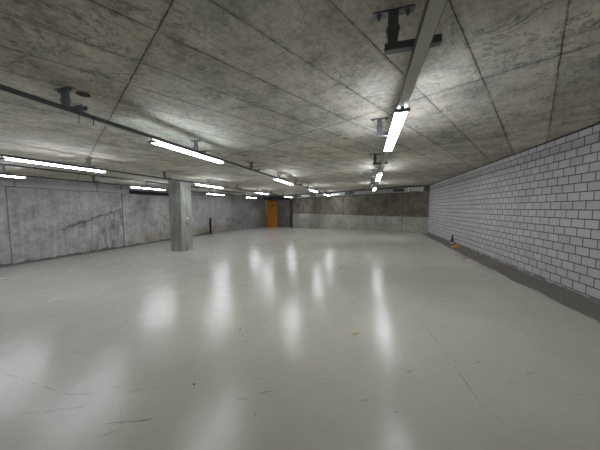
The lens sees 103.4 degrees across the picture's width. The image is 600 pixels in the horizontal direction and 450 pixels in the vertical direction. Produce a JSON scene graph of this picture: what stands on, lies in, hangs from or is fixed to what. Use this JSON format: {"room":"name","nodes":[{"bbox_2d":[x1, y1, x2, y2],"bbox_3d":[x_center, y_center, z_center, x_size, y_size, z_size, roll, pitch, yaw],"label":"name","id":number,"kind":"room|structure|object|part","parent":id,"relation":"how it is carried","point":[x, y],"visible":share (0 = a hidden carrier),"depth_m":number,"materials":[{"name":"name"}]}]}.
{"room":"parking garage","nodes":[
{"label":"parking garage","id":0,"kind":"room"},
{"bbox_2d":[0,176,231,263],"bbox_3d":[-11.493,-0.178,11.270,0.300,3.858,29.300,1,4,16],"label":"wall","id":1,"kind":"structure","parent":0,"point":[36,223],"depth_m":12.11,"materials":[{"name":"grey concrete"}]},
{"bbox_2d":[0,233,209,267],"bbox_3d":[-10.950,1.377,12.372,0.239,0.196,19.550,1,4,16],"label":"trim","id":2,"kind":"structure","parent":1,"relation":"attached to","point":[137,243],"depth_m":11.85,"materials":[{"name":"concrete"}]},
{"bbox_2d":[231,196,265,229],"bbox_3d":[-5.705,-1.270,26.475,4.003,3.854,0.300,-3,5,-32],"label":"wall","id":3,"kind":"structure","parent":0,"point":[246,213],"depth_m":26.26,"materials":[{"name":"grey concrete"}]},
{"bbox_2d":[266,196,289,226],"bbox_3d":[-2.425,-1.359,26.642,3.386,3.702,0.300,3,5,32],"label":"wall","id":4,"kind":"structure","parent":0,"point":[283,205],"depth_m":26.09,"materials":[{"name":"grey concrete"}]},
{"bbox_2d":[267,201,277,226],"bbox_3d":[-3.143,-1.203,26.853,1.600,3.042,0.130,3,5,32],"label":"door","id":5,"kind":"structure","parent":4,"relation":"attached to","point":[272,206],"depth_m":26.83,"materials":[{"name":"orange paint"}]},
{"bbox_2d":[290,195,292,227],"bbox_3d":[-0.751,-1.299,24.607,0.300,3.529,2.086,-1,4,-10],"label":"wall","id":6,"kind":"structure","parent":0,"point":[291,199],"depth_m":24.44,"materials":[{"name":"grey concrete"}]},
{"bbox_2d":[0,227,599,449],"bbox_3d":[-2.477,1.262,10.815,17.940,1.251,33.800,1,4,16],"label":"floor","id":7,"kind":"structure","parent":0,"point":[452,348],"depth_m":2.73,"materials":[{"name":"grey paint"}]},
{"bbox_2d":[168,180,192,250],"bbox_3d":[-5.777,-0.411,11.488,0.700,3.424,0.700,1,4,16],"label":"pillar","id":8,"kind":"structure","parent":7,"relation":"on","point":[179,192],"depth_m":11.20,"materials":[{"name":"concrete"}]},
{"bbox_2d":[209,218,211,233],"bbox_3d":[-8.022,0.093,21.243,0.200,1.450,0.200,1,4,16],"label":"post","id":9,"kind":"object","parent":7,"relation":"on","point":[210,223],"visible":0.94,"depth_m":21.19,"materials":[{"name":"plastic"}]},
{"bbox_2d":[0,0,599,196],"bbox_3d":[-2.477,-2.212,10.566,17.940,0.300,33.800,1,4,16],"label":"ceiling","id":10,"kind":"structure","parent":0,"point":[293,89],"depth_m":2.52,"materials":[{"name":"concrete"}]},
{"bbox_2d":[1,165,10,174],"bbox_3d":[-9.056,-1.681,7.280,0.420,0.288,0.060,1,4,16],"label":"bracket","id":11,"kind":"object","parent":10,"relation":"attached to","point":[3,169],"visible":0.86,"depth_m":7.27,"materials":[{"name":"metal"}]},
{"bbox_2d":[0,173,257,197],"bbox_3d":[-8.074,-1.769,10.382,0.094,0.050,29.300,1,4,16],"label":"rail","id":12,"kind":"object","parent":11,"relation":"hanging from","point":[0,173],"visible":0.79,"depth_m":9.33,"materials":[{"name":"grey metal"}]},
{"bbox_2d":[0,175,25,178],"bbox_3d":[-9.128,-1.456,6.718,0.148,0.048,1.906,1,4,16],"label":"ceiling lamp","id":13,"kind":"object","parent":12,"relation":"attached to","point":[0,175],"visible":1,"depth_m":7.34,"materials":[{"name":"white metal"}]},
{"bbox_2d":[128,186,164,190],"bbox_3d":[-7.630,-1.830,11.929,0.148,0.048,1.976,1,4,16],"label":"ceiling lamp","id":14,"kind":"object","parent":12,"relation":"attached to","point":[129,186],"visible":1,"depth_m":11.74,"materials":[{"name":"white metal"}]},
{"bbox_2d":[53,86,87,113],"bbox_3d":[-2.500,-1.344,2.583,0.420,0.288,0.060,1,4,16],"label":"bracket","id":15,"kind":"object","parent":10,"relation":"attached to","point":[65,100],"visible":0.83,"depth_m":2.58,"materials":[{"name":"metal"}]},
{"bbox_3d":[-2.577,-1.486,2.595,0.260,0.008,0.060,1,4,16],"label":"ceiling plate","id":16,"kind":"part","parent":15,"relation":"part of","materials":[{"name":"metal"}]},
{"bbox_3d":[-2.577,-1.361,2.604,0.064,0.242,0.044,1,4,16],"label":"post","id":17,"kind":"part","parent":15,"relation":"part of","materials":[{"name":"metal"}]},
{"bbox_3d":[-2.462,-1.259,2.578,0.340,0.046,0.048,1,4,16],"label":"arm","id":18,"kind":"part","parent":15,"relation":"part of","materials":[{"name":"metal"}]},
{"bbox_2d":[0,84,327,194],"bbox_3d":[-1.306,-1.485,6.422,0.094,0.050,25.400,1,4,16],"label":"rail","id":19,"kind":"object","parent":15,"relation":"hanging from","point":[4,89],"visible":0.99,"depth_m":2.73,"materials":[{"name":"grey metal"}]},
{"bbox_2d":[148,139,223,163],"bbox_3d":[-1.926,-1.281,4.269,0.148,0.048,1.716,1,4,16],"label":"ceiling lamp","id":20,"kind":"object","parent":19,"relation":"attached to","point":[157,142],"visible":1,"depth_m":4.02,"materials":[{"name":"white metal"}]},
{"bbox_2d":[273,179,292,184],"bbox_3d":[-0.596,-1.613,8.895,0.148,0.048,1.806,1,4,16],"label":"ceiling lamp","id":21,"kind":"object","parent":19,"relation":"attached to","point":[273,179],"visible":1,"depth_m":8.71,"materials":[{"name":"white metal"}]},
{"bbox_2d":[76,91,90,97],"bbox_3d":[-2.481,-1.494,2.713,0.132,0.008,0.132,1,4,16],"label":"socket","id":22,"kind":"object","parent":10,"relation":"attached to","point":[82,94],"visible":1,"depth_m":2.71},
{"bbox_2d":[84,158,97,168],"bbox_3d":[-5.449,-1.603,6.186,0.420,0.288,0.060,1,4,16],"label":"bracket","id":23,"kind":"object","parent":10,"relation":"attached to","point":[87,159],"visible":0.83,"depth_m":6.18,"materials":[{"name":"metal"}]},
{"bbox_2d":[0,154,289,196],"bbox_3d":[-4.574,-1.664,8.914,0.094,0.050,28.400,1,4,16],"label":"rail","id":24,"kind":"object","parent":23,"relation":"hanging from","point":[1,155],"visible":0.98,"depth_m":6.55,"materials":[{"name":"grey metal"}]},
{"bbox_2d":[0,157,106,172],"bbox_3d":[-5.550,-1.371,5.523,0.148,0.048,1.876,1,4,16],"label":"ceiling lamp","id":25,"kind":"object","parent":24,"relation":"attached to","point":[2,158],"visible":1,"depth_m":5.27,"materials":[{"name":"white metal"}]},
{"bbox_2d":[193,184,222,188],"bbox_3d":[-4.071,-1.740,10.667,0.148,0.048,1.906,1,4,16],"label":"ceiling lamp","id":26,"kind":"object","parent":24,"relation":"attached to","point":[193,184],"visible":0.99,"depth_m":10.58,"materials":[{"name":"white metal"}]},
{"bbox_2d":[0,177,227,199],"bbox_3d":[-11.191,-1.844,10.751,0.460,0.460,27.700,1,4,16],"label":"air duct","id":27,"kind":"object","parent":10,"relation":"hanging from","point":[13,183],"visible":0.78,"depth_m":11.60,"materials":[{"name":"metal"}]},
{"bbox_2d":[124,190,168,195],"bbox_3d":[-9.848,-2.073,15.485,0.370,0.200,3.050,1,4,16],"label":"grille","id":28,"kind":"object","parent":27,"relation":"attached to","point":[129,191],"depth_m":15.13,"materials":[{"name":"black metal"}]},
{"bbox_2d":[0,163,256,194],"bbox_3d":[-7.875,-1.942,9.426,0.080,0.075,27.600,1,4,16],"label":"ceiling pipe","id":29,"kind":"object","parent":10,"relation":"attached to","point":[0,163],"visible":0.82,"depth_m":8.98,"materials":[{"name":"grey metal"}]},
{"bbox_2d":[162,171,171,179],"bbox_3d":[-4.787,-1.768,8.488,0.420,0.288,0.060,1,4,16],"label":"bracket","id":30,"kind":"object","parent":10,"relation":"attached to","point":[165,172],"visible":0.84,"depth_m":8.47,"materials":[{"name":"metal"}]},
{"bbox_2d":[190,140,209,154],"bbox_3d":[-1.932,-1.486,4.558,0.420,0.288,0.060,1,4,16],"label":"bracket","id":31,"kind":"object","parent":10,"relation":"attached to","point":[195,146],"visible":0.8,"depth_m":4.55,"materials":[{"name":"metal"}]},
{"bbox_2d":[247,162,260,171],"bbox_3d":[-1.309,-1.641,6.725,0.420,0.288,0.060,1,4,16],"label":"bracket","id":32,"kind":"object","parent":10,"relation":"attached to","point":[251,163],"visible":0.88,"depth_m":6.72,"materials":[{"name":"metal"}]},
{"bbox_2d":[264,197,288,199],"bbox_3d":[-2.626,-2.968,26.143,3.216,0.420,0.500,3,5,32],"label":"air duct","id":33,"kind":"object","parent":10,"relation":"hanging from","point":[271,198],"visible":0.93,"depth_m":25.77,"materials":[{"name":"metal"}]},
{"bbox_2d":[290,186,426,197],"bbox_3d":[3.134,-2.420,18.294,0.462,0.370,12.580,-3,5,-39],"label":"air duct","id":34,"kind":"object","parent":10,"relation":"hanging from","point":[413,189],"visible":0.96,"depth_m":16.09,"materials":[{"name":"white metal"}]},
{"bbox_2d":[393,189,403,191],"bbox_3d":[5.992,-2.113,14.432,0.014,0.160,0.700,-3,5,-39],"label":"grille","id":35,"kind":"object","parent":34,"relation":"attached to","point":[394,190],"depth_m":14.42,"materials":[{"name":"black metal"}]},
{"bbox_2d":[370,169,381,176],"bbox_3d":[2.550,-1.733,8.008,0.420,0.288,0.060,1,4,16],"label":"bracket","id":36,"kind":"object","parent":10,"relation":"attached to","point":[373,175],"visible":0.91,"depth_m":8.00,"materials":[{"name":"metal"}]},
{"bbox_2d":[369,153,387,164],"bbox_3d":[1.888,-1.568,5.707,0.420,0.288,0.060,1,4,16],"label":"bracket","id":37,"kind":"object","parent":10,"relation":"attached to","point":[374,158],"visible":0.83,"depth_m":5.70,"materials":[{"name":"metal"}]},
{"bbox_2d":[370,117,400,136],"bbox_3d":[1.238,-1.406,3.444,0.420,0.288,0.060,1,4,16],"label":"bracket","id":38,"kind":"object","parent":10,"relation":"attached to","point":[379,126],"visible":0.88,"depth_m":3.44,"materials":[{"name":"metal"}]},
{"bbox_3d":[1.161,-1.423,3.465,0.064,0.242,0.044,1,4,16],"label":"post","id":39,"kind":"part","parent":38,"relation":"part of","materials":[{"name":"metal"}]},
{"bbox_3d":[1.276,-1.320,3.439,0.340,0.046,0.048,1,4,16],"label":"arm","id":40,"kind":"part","parent":38,"relation":"part of","materials":[{"name":"metal"}]},
{"bbox_2d":[373,4,441,55],"bbox_3d":[0.697,-1.271,1.565,0.420,0.288,0.060,1,4,16],"label":"bracket","id":41,"kind":"object","parent":10,"relation":"attached to","point":[393,46],"visible":0.94,"depth_m":1.56,"materials":[{"name":"metal"}]},
{"bbox_3d":[0.620,-1.288,1.586,0.064,0.242,0.044,1,4,16],"label":"post","id":42,"kind":"part","parent":41,"relation":"part of","materials":[{"name":"metal"}]},
{"bbox_3d":[0.620,-1.412,1.577,0.260,0.008,0.060,1,4,16],"label":"ceiling plate","id":43,"kind":"part","parent":41,"relation":"part of","materials":[{"name":"metal"}]},
{"bbox_2d":[373,0,447,192],"bbox_3d":[1.644,-1.350,4.541,0.094,0.050,23.400,1,4,16],"label":"rail","id":44,"kind":"object","parent":41,"relation":"hanging from","point":[433,10],"visible":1,"depth_m":1.49,"materials":[{"name":"grey metal"}]},
{"bbox_2d":[376,173,382,180],"bbox_3d":[2.519,-1.519,7.589,0.148,0.048,1.806,1,4,16],"label":"ceiling lamp","id":45,"kind":"object","parent":44,"relation":"attached to","point":[378,174],"visible":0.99,"depth_m":7.33,"materials":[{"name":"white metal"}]},
{"bbox_2d":[383,106,410,151],"bbox_3d":[1.248,-1.202,3.169,0.148,0.048,1.746,1,4,16],"label":"ceiling lamp","id":46,"kind":"object","parent":44,"relation":"attached to","point":[400,114],"visible":1,"depth_m":2.84,"materials":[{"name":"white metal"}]},
{"bbox_3d":[0.736,-1.186,1.560,0.340,0.046,0.048,1,4,16],"label":"arm","id":47,"kind":"part","parent":41,"relation":"part of","materials":[{"name":"metal"}]},
{"bbox_2d":[293,185,429,232],"bbox_3d":[3.441,-0.897,18.667,0.300,3.481,12.858,-3,5,-39],"label":"wall","id":48,"kind":"structure","parent":0,"point":[404,211],"depth_m":16.84,"materials":[{"name":"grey concrete"}]},
{"bbox_2d":[428,124,599,299],"bbox_3d":[4.471,-0.031,2.936,0.300,2.888,22.100,1,4,16],"label":"wall","id":49,"kind":"structure","parent":0,"point":[536,211],"depth_m":4.83,"materials":[{"name":"white brick"}]},
{"bbox_2d":[428,232,599,304],"bbox_3d":[5.114,0.981,5.901,0.075,0.085,16.000,1,4,16],"label":"trim","id":50,"kind":"structure","parent":49,"relation":"attached to","point":[594,300],"depth_m":4.77,"materials":[{"name":"concrete"}]},
{"bbox_2d":[432,122,599,184],"bbox_3d":[4.499,-1.496,2.928,0.260,0.035,22.300,1,4,16],"label":"trim","id":51,"kind":"structure","parent":49,"relation":"attached to","point":[599,122],"depth_m":4.93,"materials":[{"name":"black metal"}]}
]}

